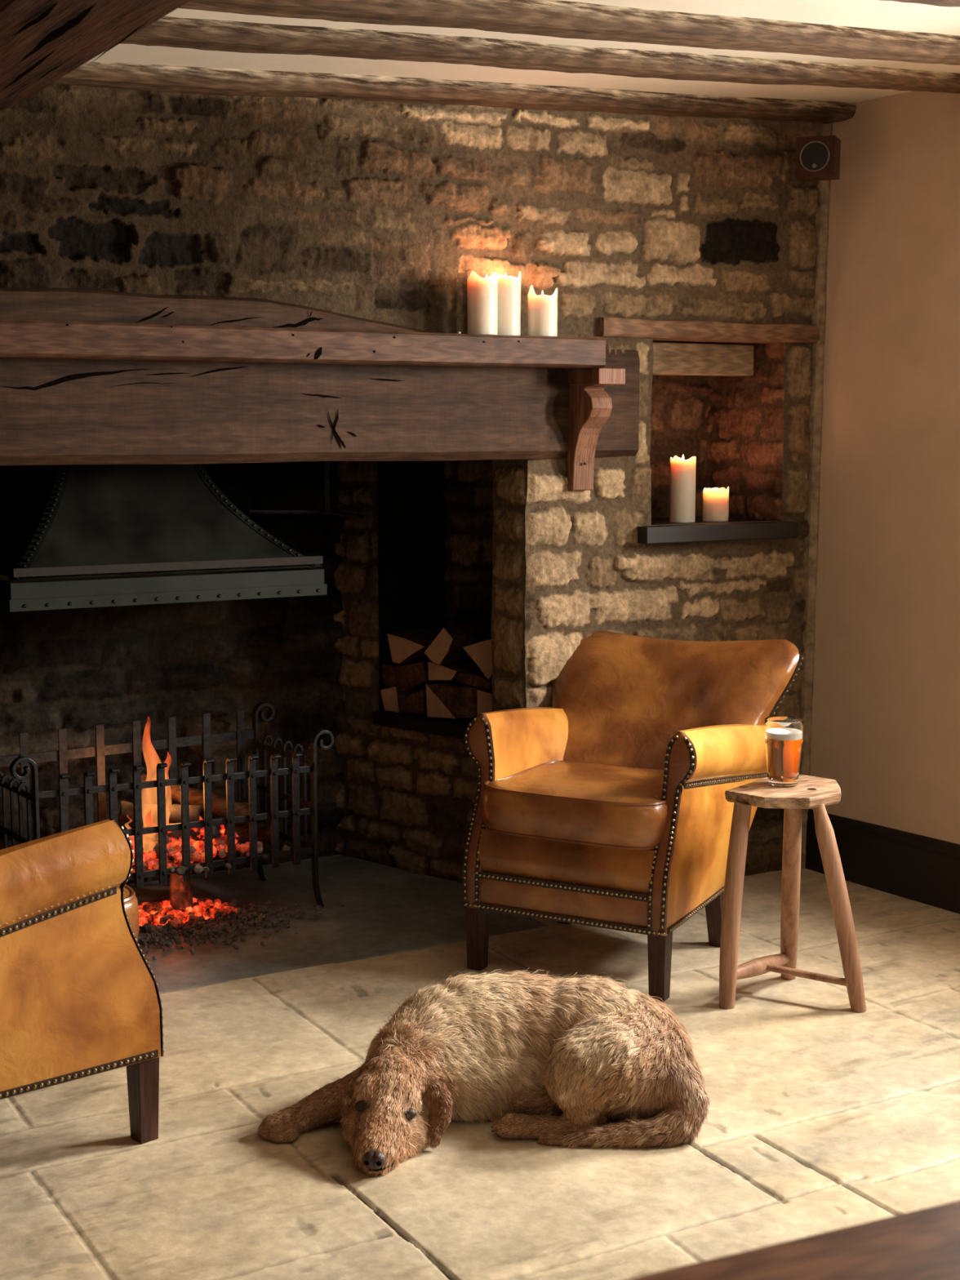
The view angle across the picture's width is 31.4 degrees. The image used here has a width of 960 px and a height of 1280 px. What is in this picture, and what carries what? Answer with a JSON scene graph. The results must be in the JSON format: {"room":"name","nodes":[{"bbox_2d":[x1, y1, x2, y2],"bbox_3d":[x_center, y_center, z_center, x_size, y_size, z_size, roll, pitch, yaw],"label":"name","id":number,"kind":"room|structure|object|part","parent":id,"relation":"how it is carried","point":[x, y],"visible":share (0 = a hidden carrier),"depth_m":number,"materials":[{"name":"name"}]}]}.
{"room":"bar","nodes":[
{"label":"bar","id":0,"kind":"room"},
{"bbox_2d":[0,461,345,884],"bbox_3d":[-1.045,-0.439,4.692,1.500,2.300,0.056,-4,8,-29],"label":"wall","id":1,"kind":"structure","parent":0,"point":[77,670],"depth_m":4.90,"materials":[{"name":"stone"}]},
{"bbox_2d":[0,463,327,612],"bbox_3d":[-0.886,-0.536,4.404,0.823,0.836,0.549,-4,8,-30],"label":"hood","id":2,"kind":"object","parent":1,"relation":"attached to","point":[74,535],"visible":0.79,"depth_m":4.27,"materials":[{"name":"metal"}]},
{"bbox_2d":[333,461,477,883],"bbox_3d":[-0.152,-0.405,4.824,0.746,2.200,0.041,6,9,41],"label":"wall","id":3,"kind":"structure","parent":0,"point":[406,797],"depth_m":5.02,"materials":[{"name":"stone"}]},
{"bbox_2d":[248,461,364,519],"bbox_3d":[-0.487,-0.656,4.778,0.353,0.642,0.012,-4,8,-30],"label":"crane","id":4,"kind":"object","parent":3,"relation":"attached to","point":[326,510],"visible":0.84,"depth_m":4.83,"materials":[{"name":"metal"}]},
{"bbox_2d":[490,459,528,711],"bbox_3d":[0.071,0.098,4.593,0.026,1.260,0.180,-4,8,-30],"label":"wall","id":5,"kind":"structure","parent":3,"relation":"attached to","point":[509,477],"depth_m":4.55,"materials":[{"name":"stone"}]},
{"bbox_2d":[0,84,827,875],"bbox_3d":[-0.148,-0.350,4.306,2.660,2.220,0.047,-4,8,-30],"label":"wall","id":6,"kind":"structure","parent":0,"point":[384,211],"depth_m":4.36,"materials":[{"name":"stone"}]},
{"bbox_2d":[567,368,625,490],"bbox_3d":[0.300,-0.546,4.445,0.082,0.314,0.153,-4,8,-30],"label":"corbel","id":7,"kind":"object","parent":6,"relation":"attached to","point":[590,405],"visible":1,"depth_m":4.44,"materials":[{"name":"brown wood"}]},
{"bbox_2d":[598,317,819,343],"bbox_3d":[0.622,-0.856,4.729,0.747,0.053,0.110,-4,8,-30],"label":"lintel","id":8,"kind":"object","parent":6,"relation":"attached to","point":[674,331],"visible":0.86,"depth_m":4.67,"materials":[{"name":"brown wood"}]},
{"bbox_2d":[636,515,798,543],"bbox_3d":[0.583,-0.318,4.886,0.527,0.045,0.378,-4,8,-30],"label":"niche shelf","id":9,"kind":"object","parent":6,"relation":"attached to","point":[681,533],"visible":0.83,"depth_m":4.72,"materials":[{"name":"black paint"}]},
{"bbox_2d":[669,454,696,522],"bbox_3d":[0.572,-0.428,4.818,0.072,0.190,0.072,-4,8,-30],"label":"pillar candle","id":10,"kind":"object","parent":9,"relation":"on","point":[682,472],"visible":1,"depth_m":4.79,"materials":[{"name":"beige wax"}]},
{"bbox_2d":[702,486,728,521],"bbox_3d":[0.674,-0.390,4.882,0.075,0.099,0.075,-4,8,-30],"label":"pillar candle","id":11,"kind":"object","parent":9,"relation":"on","point":[715,500],"visible":1,"depth_m":4.85,"materials":[{"name":"beige wax"}]},
{"bbox_2d":[799,124,832,868],"bbox_3d":[0.966,-0.390,4.942,0.072,2.140,0.049,-4,8,-30],"label":"wooden post","id":12,"kind":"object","parent":6,"relation":"attached to","point":[810,562],"depth_m":4.92,"materials":[{"name":"brown wood"}]},
{"bbox_2d":[795,134,840,181],"bbox_3d":[0.932,-1.310,4.667,0.106,0.106,0.184,3,8,22],"label":"loudspeaker","id":13,"kind":"object","parent":6,"relation":"attached to","point":[816,157],"visible":1,"depth_m":4.59,"materials":[{"name":"brown wood"}]},
{"bbox_2d":[801,142,827,169],"bbox_3d":[0.899,-1.299,4.586,0.073,0.073,0.004,3,8,22],"label":"grille","id":14,"kind":"object","parent":13,"relation":"attached to","point":[814,155],"depth_m":4.58,"materials":[{"name":"black metal"}]},
{"bbox_2d":[375,460,493,711],"bbox_3d":[0.011,-0.413,4.889,0.350,2.200,0.602,-7,10,-43],"label":"wall","id":15,"kind":"structure","parent":0,"point":[412,504],"depth_m":5.09,"materials":[{"name":"black"}]},
{"bbox_2d":[372,710,475,739],"bbox_3d":[-0.015,0.235,4.973,0.510,0.038,0.335,6,9,41],"label":"plank","id":16,"kind":"object","parent":15,"relation":"on","point":[450,727],"visible":0.26,"depth_m":4.90,"materials":[{"name":"black wood"}]},
{"bbox_2d":[380,685,426,712],"bbox_3d":[-0.179,0.159,5.104,0.076,0.078,0.262,6,9,41],"label":"log","id":17,"kind":"object","parent":16,"relation":"on","point":[392,696],"visible":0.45,"depth_m":5.00,"materials":[{"name":"brown wood"}]},
{"bbox_2d":[382,658,444,692],"bbox_3d":[-0.141,0.095,5.089,0.185,0.105,0.262,6,9,41],"label":"log","id":18,"kind":"object","parent":17,"relation":"on","point":[411,676],"visible":0.54,"depth_m":4.99,"materials":[{"name":"brown wood"}]},
{"bbox_2d":[386,625,448,664],"bbox_3d":[-0.130,0.017,5.042,0.150,0.088,0.262,6,9,41],"label":"log","id":19,"kind":"object","parent":18,"relation":"on","point":[406,646],"visible":0.59,"depth_m":4.97,"materials":[{"name":"brown wood"}]},
{"bbox_2d":[400,688,426,715],"bbox_3d":[-0.112,0.164,5.065,0.093,0.077,0.262,6,9,41],"label":"log","id":20,"kind":"object","parent":16,"relation":"on","point":[415,703],"visible":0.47,"depth_m":4.96,"materials":[{"name":"brown wood"}]},
{"bbox_2d":[426,679,480,718],"bbox_3d":[0.000,0.167,4.945,0.182,0.101,0.264,6,9,41],"label":"log","id":21,"kind":"object","parent":16,"relation":"on","point":[447,699],"visible":0.53,"depth_m":4.85,"materials":[{"name":"brown wood"}]},
{"bbox_2d":[427,659,479,680],"bbox_3d":[-0.021,0.081,4.961,0.113,0.057,0.262,6,9,41],"label":"log","id":22,"kind":"object","parent":21,"relation":"on","point":[451,671],"visible":0.51,"depth_m":4.88,"materials":[{"name":"brown wood"}]},
{"bbox_2d":[424,621,491,665],"bbox_3d":[-0.032,0.004,4.941,0.113,0.110,0.262,6,9,41],"label":"log","id":23,"kind":"object","parent":22,"relation":"on","point":[447,646],"visible":0.64,"depth_m":4.86,"materials":[{"name":"brown wood"}]},
{"bbox_2d":[476,688,492,715],"bbox_3d":[0.110,0.171,4.861,0.086,0.085,0.262,6,9,41],"label":"log","id":24,"kind":"object","parent":16,"relation":"on","point":[484,696],"visible":0.13,"depth_m":4.78,"materials":[{"name":"brown wood"}]},
{"bbox_2d":[456,669,492,688],"bbox_3d":[0.064,0.102,4.909,0.145,0.039,0.262,6,9,41],"label":"log","id":25,"kind":"object","parent":24,"relation":"on","point":[477,677],"visible":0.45,"depth_m":4.81,"materials":[{"name":"brown wood"}]},
{"bbox_2d":[462,639,492,679],"bbox_3d":[0.089,0.037,4.865,0.139,0.125,0.262,6,9,41],"label":"log","id":26,"kind":"object","parent":25,"relation":"on","point":[480,652],"visible":0.29,"depth_m":4.76,"materials":[{"name":"brown wood"}]},
{"bbox_2d":[442,459,492,626],"bbox_3d":[0.124,-0.635,4.952,0.615,1.775,0.030,6,9,41],"label":"wall","id":27,"kind":"structure","parent":0,"point":[467,493],"depth_m":5.14,"materials":[{"name":"stone"}]},
{"bbox_2d":[0,854,959,1279],"bbox_3d":[0.155,1.134,1.429,5.944,0.009,7.255,-4,8,-30],"label":"floor","id":28,"kind":"structure","parent":0,"point":[825,1115],"depth_m":3.21,"materials":[{"name":"stone"}]},
{"bbox_2d":[0,818,164,1143],"bbox_3d":[-1.021,0.548,3.039,0.749,0.755,0.694,-7,10,-42],"label":"armchair","id":29,"kind":"object","parent":28,"relation":"on","point":[80,997],"visible":1,"depth_m":2.96,"materials":[{"name":"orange leather"}]},
{"bbox_3d":[-0.812,0.495,2.833,0.009,0.067,0.489,6,10,42],"label":"nailhead trim","id":30,"kind":"part","parent":29,"relation":"part of","materials":[{"name":"gold metal"}]},
{"bbox_3d":[-0.750,0.770,2.966,0.419,0.010,0.006,-6,9,-40],"label":"nailhead trim","id":31,"kind":"part","parent":29,"relation":"part of","materials":[{"name":"gold metal"}]},
{"bbox_2d":[120,884,139,942],"bbox_3d":[-0.896,0.505,3.149,0.410,0.118,0.473,-7,10,-42],"label":"seat cushion","id":32,"kind":"object","parent":29,"relation":"on","point":[131,904],"depth_m":3.09,"materials":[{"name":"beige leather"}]},
{"bbox_3d":[-0.609,0.541,3.068,0.088,0.447,0.078,-7,10,-42],"label":"nailhead trim","id":33,"kind":"part","parent":29,"relation":"part of","materials":[{"name":"gold metal"}]},
{"bbox_3d":[-0.616,0.836,3.126,0.045,0.160,0.045,-7,10,-42],"label":"leg","id":34,"kind":"part","parent":29,"relation":"part of","materials":[{"name":"brown wood"}]},
{"bbox_2d":[0,702,333,907],"bbox_3d":[-0.854,0.475,4.511,0.893,0.533,0.369,-5,9,-35],"label":"basket","id":35,"kind":"object","parent":28,"relation":"on","point":[206,739],"visible":0.87,"depth_m":4.49,"materials":[{"name":"metal"}]},
{"bbox_3d":[-1.175,0.488,4.293,0.006,0.016,0.330,-5,9,-35],"label":"rail","id":36,"kind":"part","parent":35,"relation":"part of","materials":[{"name":"metal"}]},
{"bbox_3d":[-1.175,0.369,4.278,0.006,0.016,0.330,-5,9,-35],"label":"rail","id":37,"kind":"part","parent":35,"relation":"part of","materials":[{"name":"metal"}]},
{"bbox_3d":[-1.101,0.534,4.147,0.064,0.508,0.022,-5,9,-35],"label":"post","id":38,"kind":"part","parent":35,"relation":"part of","materials":[{"name":"metal"}]},
{"bbox_3d":[-0.954,0.292,4.630,0.775,0.031,0.007,-5,9,-35],"label":"rail","id":39,"kind":"part","parent":35,"relation":"part of","materials":[{"name":"metal"}]},
{"bbox_3d":[-0.766,0.362,4.371,0.775,0.042,0.007,-5,9,-35],"label":"rail","id":40,"kind":"part","parent":35,"relation":"part of","materials":[{"name":"metal"}]},
{"bbox_2d":[130,832,290,874],"bbox_3d":[-0.859,0.548,4.507,0.705,0.084,0.378,-4,8,-30],"label":"bed","id":41,"kind":"object","parent":35,"relation":"in","point":[174,849],"visible":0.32,"depth_m":4.45,"materials":[{"name":"orange"}]},
{"bbox_2d":[133,840,158,862],"bbox_3d":[-0.950,0.554,4.443,0.267,0.074,0.068,0,7,-3],"label":"log","id":42,"kind":"object","parent":41,"relation":"on","point":[155,855],"visible":0.12,"depth_m":4.42,"materials":[{"name":"brown wood"}]},
{"bbox_2d":[142,810,155,852],"bbox_3d":[-0.851,0.489,4.384,0.042,0.105,0.030,-4,8,-30],"label":"flame","id":43,"kind":"object","parent":41,"relation":"on","point":[150,822],"visible":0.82,"depth_m":4.38,"materials":[{"name":"orange"}]},
{"bbox_2d":[128,816,202,856],"bbox_3d":[-0.860,0.533,4.505,0.083,0.094,0.325,5,9,37],"label":"log","id":44,"kind":"object","parent":41,"relation":"on","point":[155,836],"visible":0.12,"depth_m":4.45,"materials":[{"name":"wood"}]},
{"bbox_2d":[142,728,167,840],"bbox_3d":[-0.855,0.363,4.450,0.073,0.334,0.045,-4,8,-30],"label":"flame","id":45,"kind":"object","parent":44,"relation":"on","point":[151,793],"visible":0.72,"depth_m":4.44,"materials":[{"name":"orange"}]},
{"bbox_2d":[165,808,169,824],"bbox_3d":[-0.817,0.429,4.424,0.031,0.116,0.021,-4,8,-30],"label":"flame","id":46,"kind":"object","parent":41,"relation":"on","point":[167,814],"visible":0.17,"depth_m":4.42,"materials":[{"name":"orange"}]},
{"bbox_2d":[142,819,225,844],"bbox_3d":[-0.795,0.505,4.549,0.222,0.110,0.076,-2,8,-18],"label":"log","id":47,"kind":"object","parent":41,"relation":"on","point":[218,831],"visible":0.3,"depth_m":4.53,"materials":[{"name":"red wood"}]},
{"bbox_2d":[118,800,201,823],"bbox_3d":[-0.845,0.457,4.506,0.216,0.070,0.054,-1,7,-7],"label":"log","id":48,"kind":"object","parent":47,"relation":"on","point":[126,811],"visible":0.52,"depth_m":4.49,"materials":[{"name":"brown wood"}]},
{"bbox_2d":[164,758,170,805],"bbox_3d":[-0.839,0.404,4.519,0.051,0.221,0.031,-4,8,-30],"label":"flame","id":49,"kind":"object","parent":47,"relation":"on","point":[166,761],"visible":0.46,"depth_m":4.52,"materials":[{"name":"orange"}]},
{"bbox_2d":[141,772,248,824],"bbox_3d":[-0.764,0.425,4.583,0.314,0.144,0.058,-1,7,-6],"label":"log","id":50,"kind":"object","parent":47,"relation":"on","point":[173,792],"visible":0.51,"depth_m":4.57,"materials":[{"name":"brown wood"}]},
{"bbox_2d":[223,822,271,844],"bbox_3d":[-0.642,0.529,4.675,0.179,0.065,0.065,-1,7,-8],"label":"log","id":51,"kind":"object","parent":41,"relation":"on","point":[242,829],"visible":0.37,"depth_m":4.65,"materials":[{"name":"brown wood"}]},
{"bbox_3d":[-0.766,0.478,4.386,0.775,0.037,0.007,-5,9,-35],"label":"rail","id":52,"kind":"part","parent":35,"relation":"part of","materials":[{"name":"metal"}]},
{"bbox_3d":[-0.766,0.590,4.400,0.775,0.029,0.007,-5,9,-35],"label":"rail","id":53,"kind":"part","parent":35,"relation":"part of","materials":[{"name":"metal"}]},
{"bbox_3d":[-0.616,0.435,4.890,0.064,0.518,0.022,-5,9,-35],"label":"post","id":54,"kind":"part","parent":35,"relation":"part of","materials":[{"name":"metal"}]},
{"bbox_3d":[-0.543,0.313,4.723,0.006,0.016,0.330,-5,9,-35],"label":"rail","id":55,"kind":"part","parent":35,"relation":"part of","materials":[{"name":"metal"}]},
{"bbox_3d":[-0.543,0.432,4.738,0.006,0.016,0.330,-5,9,-35],"label":"rail","id":56,"kind":"part","parent":35,"relation":"part of","materials":[{"name":"metal"}]},
{"bbox_3d":[-0.543,0.546,4.753,0.006,0.016,0.330,-5,9,-35],"label":"rail","id":57,"kind":"part","parent":35,"relation":"part of","materials":[{"name":"metal"}]},
{"bbox_3d":[-0.425,0.484,4.625,0.064,0.488,0.022,-5,9,-35],"label":"post","id":58,"kind":"part","parent":35,"relation":"part of","materials":[{"name":"metal"}]},
{"bbox_2d":[137,897,267,943],"bbox_3d":[-0.823,0.723,4.483,0.544,0.058,0.339,-4,8,-30],"label":"embers","id":59,"kind":"object","parent":28,"relation":"on","point":[162,914],"visible":0.71,"depth_m":4.47},
{"bbox_2d":[169,871,193,922],"bbox_3d":[-0.788,0.671,4.501,0.060,0.145,0.042,-4,8,-30],"label":"charred billet","id":60,"kind":"object","parent":59,"relation":"on","point":[180,891],"visible":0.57,"depth_m":4.48,"materials":[{"name":"brown wood"}]},
{"bbox_2d":[137,900,344,959],"bbox_3d":[-0.701,0.745,4.422,0.813,0.026,0.360,-4,8,-30],"label":"heap","id":61,"kind":"object","parent":28,"relation":"on","point":[231,931],"visible":0.78,"depth_m":4.40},
{"bbox_2d":[256,968,711,1176],"bbox_3d":[0.003,0.774,3.227,0.853,0.256,0.476,-2,7,-13],"label":"dog","id":62,"kind":"object","parent":28,"relation":"on","point":[546,1060],"visible":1,"depth_m":3.15},
{"bbox_2d":[462,631,803,1001],"bbox_3d":[0.359,0.395,4.256,0.694,0.755,0.749,4,8,28],"label":"armchair","id":63,"kind":"object","parent":28,"relation":"on","point":[606,806],"visible":0.95,"depth_m":4.07,"materials":[{"name":"orange leather"}]},
{"bbox_3d":[-0.020,0.412,4.093,0.078,0.447,0.088,4,8,28],"label":"nailhead trim","id":64,"kind":"part","parent":63,"relation":"part of","materials":[{"name":"gold metal"}]},
{"bbox_3d":[-0.006,0.712,4.114,0.045,0.160,0.045,4,8,28],"label":"leg","id":65,"kind":"part","parent":63,"relation":"part of","materials":[{"name":"brown wood"}]},
{"bbox_3d":[0.134,0.378,4.333,0.193,0.454,0.638,4,8,28],"label":"arm","id":66,"kind":"part","parent":63,"relation":"part of","materials":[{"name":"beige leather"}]},
{"bbox_3d":[0.192,0.573,3.957,0.446,0.009,0.005,4,8,28],"label":"nailhead trim","id":67,"kind":"part","parent":63,"relation":"part of","materials":[{"name":"gold metal"}]},
{"bbox_3d":[0.190,0.648,3.962,0.517,0.009,0.005,4,8,28],"label":"nailhead trim","id":68,"kind":"part","parent":63,"relation":"part of","materials":[{"name":"gold metal"}]},
{"bbox_3d":[0.195,0.558,3.969,0.444,0.188,0.022,4,8,28],"label":"rail","id":69,"kind":"part","parent":63,"relation":"part of","materials":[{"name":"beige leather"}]},
{"bbox_2d":[481,761,679,847],"bbox_3d":[0.279,0.385,4.104,0.473,0.118,0.410,4,8,28],"label":"seat cushion","id":70,"kind":"object","parent":63,"relation":"on","point":[560,804],"depth_m":3.96,"materials":[{"name":"orange leather"}]},
{"bbox_3d":[0.410,0.740,3.892,0.045,0.160,0.045,4,8,28],"label":"leg","id":71,"kind":"part","parent":63,"relation":"part of","materials":[{"name":"brown wood"}]},
{"bbox_3d":[0.432,0.442,3.853,0.078,0.447,0.088,4,8,28],"label":"nailhead trim","id":72,"kind":"part","parent":63,"relation":"part of","materials":[{"name":"gold metal"}]},
{"bbox_3d":[0.444,0.297,4.404,0.688,0.598,0.389,4,8,28],"label":"backrest","id":73,"kind":"part","parent":63,"relation":"part of","materials":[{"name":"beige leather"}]},
{"bbox_3d":[0.523,0.634,4.047,0.006,0.010,0.419,3,8,26],"label":"nailhead trim","id":74,"kind":"part","parent":63,"relation":"part of","materials":[{"name":"gold metal"}]},
{"bbox_3d":[0.592,0.691,4.279,0.045,0.160,0.075,4,8,28],"label":"leg","id":75,"kind":"part","parent":63,"relation":"part of","materials":[{"name":"brown wood"}]},
{"bbox_3d":[0.549,0.406,4.112,0.193,0.454,0.638,4,8,28],"label":"arm","id":76,"kind":"part","parent":63,"relation":"part of","materials":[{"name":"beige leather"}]},
{"bbox_3d":[0.603,0.336,4.094,0.009,0.067,0.489,5,9,33],"label":"nailhead trim","id":77,"kind":"part","parent":63,"relation":"part of","materials":[{"name":"gold metal"}]},
{"bbox_3d":[0.754,0.171,4.314,0.170,0.247,0.017,-5,9,-37],"label":"nailhead trim","id":78,"kind":"part","parent":63,"relation":"part of","materials":[{"name":"gold metal"}]},
{"bbox_2d":[719,774,866,1013],"bbox_3d":[0.698,0.573,3.900,0.326,0.491,0.264,0,7,-2],"label":"stool","id":79,"kind":"object","parent":28,"relation":"on","point":[815,793],"visible":1,"depth_m":3.80,"materials":[{"name":"brown wood"}]},
{"bbox_3d":[0.570,0.593,3.817,0.064,0.470,0.042,0,7,-1],"label":"leg","id":80,"kind":"part","parent":79,"relation":"part of","materials":[{"name":"brown wood"}]},
{"bbox_3d":[0.708,0.345,3.854,0.215,0.026,0.274,6,9,41],"label":"seat","id":81,"kind":"part","parent":79,"relation":"part of","materials":[{"name":"brown wood"}]},
{"bbox_2d":[764,715,804,786],"bbox_3d":[0.688,0.253,3.869,0.087,0.150,0.087,-4,8,-30],"label":"beer glass","id":82,"kind":"object","parent":79,"relation":"on","point":[784,735],"visible":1,"depth_m":3.84,"materials":[{"name":"clear"}]},
{"bbox_3d":[0.713,0.578,3.917,0.042,0.476,0.238,1,7,10],"label":"leg","id":83,"kind":"part","parent":79,"relation":"part of","materials":[{"name":"brown wood"}]},
{"bbox_3d":[0.800,0.595,3.800,0.129,0.471,0.042,1,7,7],"label":"leg","id":84,"kind":"part","parent":79,"relation":"part of","materials":[{"name":"brown wood"}]},
{"bbox_2d":[626,1200,959,1279],"bbox_3d":[0.412,0.819,1.020,1.020,0.720,0.620,-3,8,-25],"label":"table","id":85,"kind":"object","parent":28,"relation":"on","point":[923,1244],"visible":1,"depth_m":1.20,"materials":[{"name":"brown wood"}]},
{"bbox_2d":[88,0,959,102],"bbox_3d":[0.426,-0.874,0.860,6.100,0.309,6.440,-4,8,-30],"label":"ceiling","id":86,"kind":"structure","parent":0,"point":[869,14],"depth_m":3.71,"materials":[{"name":"paint"}]},
{"bbox_2d":[0,0,190,113],"bbox_3d":[-0.609,-0.977,2.258,0.375,0.306,2.900,-4,8,-30],"label":"ceiling beam","id":87,"kind":"structure","parent":86,"relation":"attached to","point":[42,42],"depth_m":2.37,"materials":[{"name":"brown wood"}]},
{"bbox_2d":[51,61,856,122],"bbox_3d":[-0.089,-1.336,4.139,2.600,0.193,0.112,-4,8,-30],"label":"joist","id":88,"kind":"object","parent":86,"relation":"attached to","point":[126,76],"visible":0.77,"depth_m":4.09,"materials":[{"name":"brown wood"}]},
{"bbox_2d":[119,16,959,93],"bbox_3d":[0.136,-1.284,3.739,2.585,0.195,0.113,-4,8,-30],"label":"joist","id":89,"kind":"object","parent":86,"relation":"attached to","point":[204,34],"visible":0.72,"depth_m":3.68,"materials":[{"name":"brown wood"}]},
{"bbox_2d":[178,0,959,65],"bbox_3d":[0.329,-1.248,3.451,2.630,0.198,0.123,-4,8,-30],"label":"joist","id":90,"kind":"object","parent":86,"relation":"attached to","point":[550,18],"visible":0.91,"depth_m":3.38,"materials":[{"name":"brown wood"}]},
{"bbox_2d":[880,0,959,6],"bbox_3d":[0.578,-1.199,3.053,2.660,0.198,0.119,-4,8,-30],"label":"joist","id":91,"kind":"object","parent":86,"relation":"attached to","point":[934,2],"visible":1,"depth_m":3.23,"materials":[{"name":"brown wood"}]},
{"bbox_2d":[649,374,713,517],"bbox_3d":[0.498,-0.625,5.032,0.483,0.585,0.024,-4,8,-29],"label":"wall","id":92,"kind":"structure","parent":0,"point":[681,405],"depth_m":5.09,"materials":[{"name":"stone"}]},
{"bbox_2d":[653,340,753,344],"bbox_3d":[0.569,-0.875,4.876,0.503,0.050,0.340,-4,8,-30],"label":"trim","id":93,"kind":"structure","parent":92,"relation":"attached to","point":[662,341],"depth_m":4.88,"materials":[{"name":"brown wood"}]},
{"bbox_2d":[706,342,785,520],"bbox_3d":[0.774,-0.622,5.004,0.030,0.585,0.340,-4,8,-30],"label":"wall","id":94,"kind":"structure","parent":0,"point":[745,415],"depth_m":4.98,"materials":[{"name":"stone"}]},
{"bbox_2d":[809,91,959,844],"bbox_3d":[2.860,-0.296,2.353,0.229,2.600,6.449,-5,9,-34],"label":"wall","id":95,"kind":"structure","parent":0,"point":[886,702],"depth_m":4.69,"materials":[{"name":"paint"}]},
{"bbox_2d":[804,808,959,914],"bbox_3d":[2.771,0.912,2.423,0.022,0.186,6.415,-5,9,-34],"label":"baseboard","id":96,"kind":"structure","parent":95,"relation":"attached to","point":[921,868],"depth_m":4.76,"materials":[{"name":"black paint"}]},
{"bbox_3d":[-0.579,-0.425,4.585,2.400,2.300,0.890,-4,8,-30],"label":"wall","id":97,"kind":"structure","parent":0,"visible":0},
{"bbox_2d":[0,287,639,466],"bbox_3d":[-0.524,-0.631,4.166,2.065,0.392,0.280,-4,8,-30],"label":"lintel","id":98,"kind":"object","parent":97,"relation":"attached to","point":[53,411],"visible":0.88,"depth_m":4.02,"materials":[{"name":"brown wood"}]},
{"bbox_3d":[0.369,-0.593,4.772,0.021,0.585,0.340,-4,8,-30],"label":"wall","id":99,"kind":"structure","parent":0,"visible":0},
{"bbox_2d":[652,342,754,376],"bbox_3d":[0.562,-0.793,4.824,0.460,0.086,0.100,-4,8,-30],"label":"lintel","id":100,"kind":"object","parent":99,"relation":"attached to","point":[668,358],"visible":0.56,"depth_m":4.81,"materials":[{"name":"brown wood"}]},
{"bbox_3d":[-2.551,-0.146,2.924,2.900,2.160,0.028,-4,8,-30],"label":"wall","id":101,"kind":"structure","parent":0,"visible":0},
{"bbox_2d":[0,319,605,368],"bbox_3d":[-0.521,-0.680,3.947,1.858,0.079,0.149,-4,8,-30],"label":"mantel shelf","id":102,"kind":"object","parent":101,"relation":"attached to","point":[19,339],"visible":1,"depth_m":3.91,"materials":[{"name":"brown wood"}]},
{"bbox_2d":[466,271,497,335],"bbox_3d":[0.006,-0.832,4.223,0.076,0.155,0.076,-4,8,-30],"label":"pillar candle","id":103,"kind":"object","parent":102,"relation":"on","point":[482,292],"visible":0.95,"depth_m":4.19,"materials":[{"name":"beige wax"}]},
{"bbox_2d":[490,271,520,335],"bbox_3d":[0.065,-0.845,4.293,0.078,0.162,0.078,-4,8,-30],"label":"pillar candle","id":104,"kind":"object","parent":102,"relation":"on","point":[508,309],"visible":0.76,"depth_m":4.26,"materials":[{"name":"beige wax"}]},
{"bbox_2d":[527,284,557,336],"bbox_3d":[0.158,-0.830,4.311,0.076,0.128,0.076,-4,8,-30],"label":"pillar candle","id":105,"kind":"object","parent":102,"relation":"on","point":[542,310],"visible":0.93,"depth_m":4.28,"materials":[{"name":"beige wax"}]}
]}

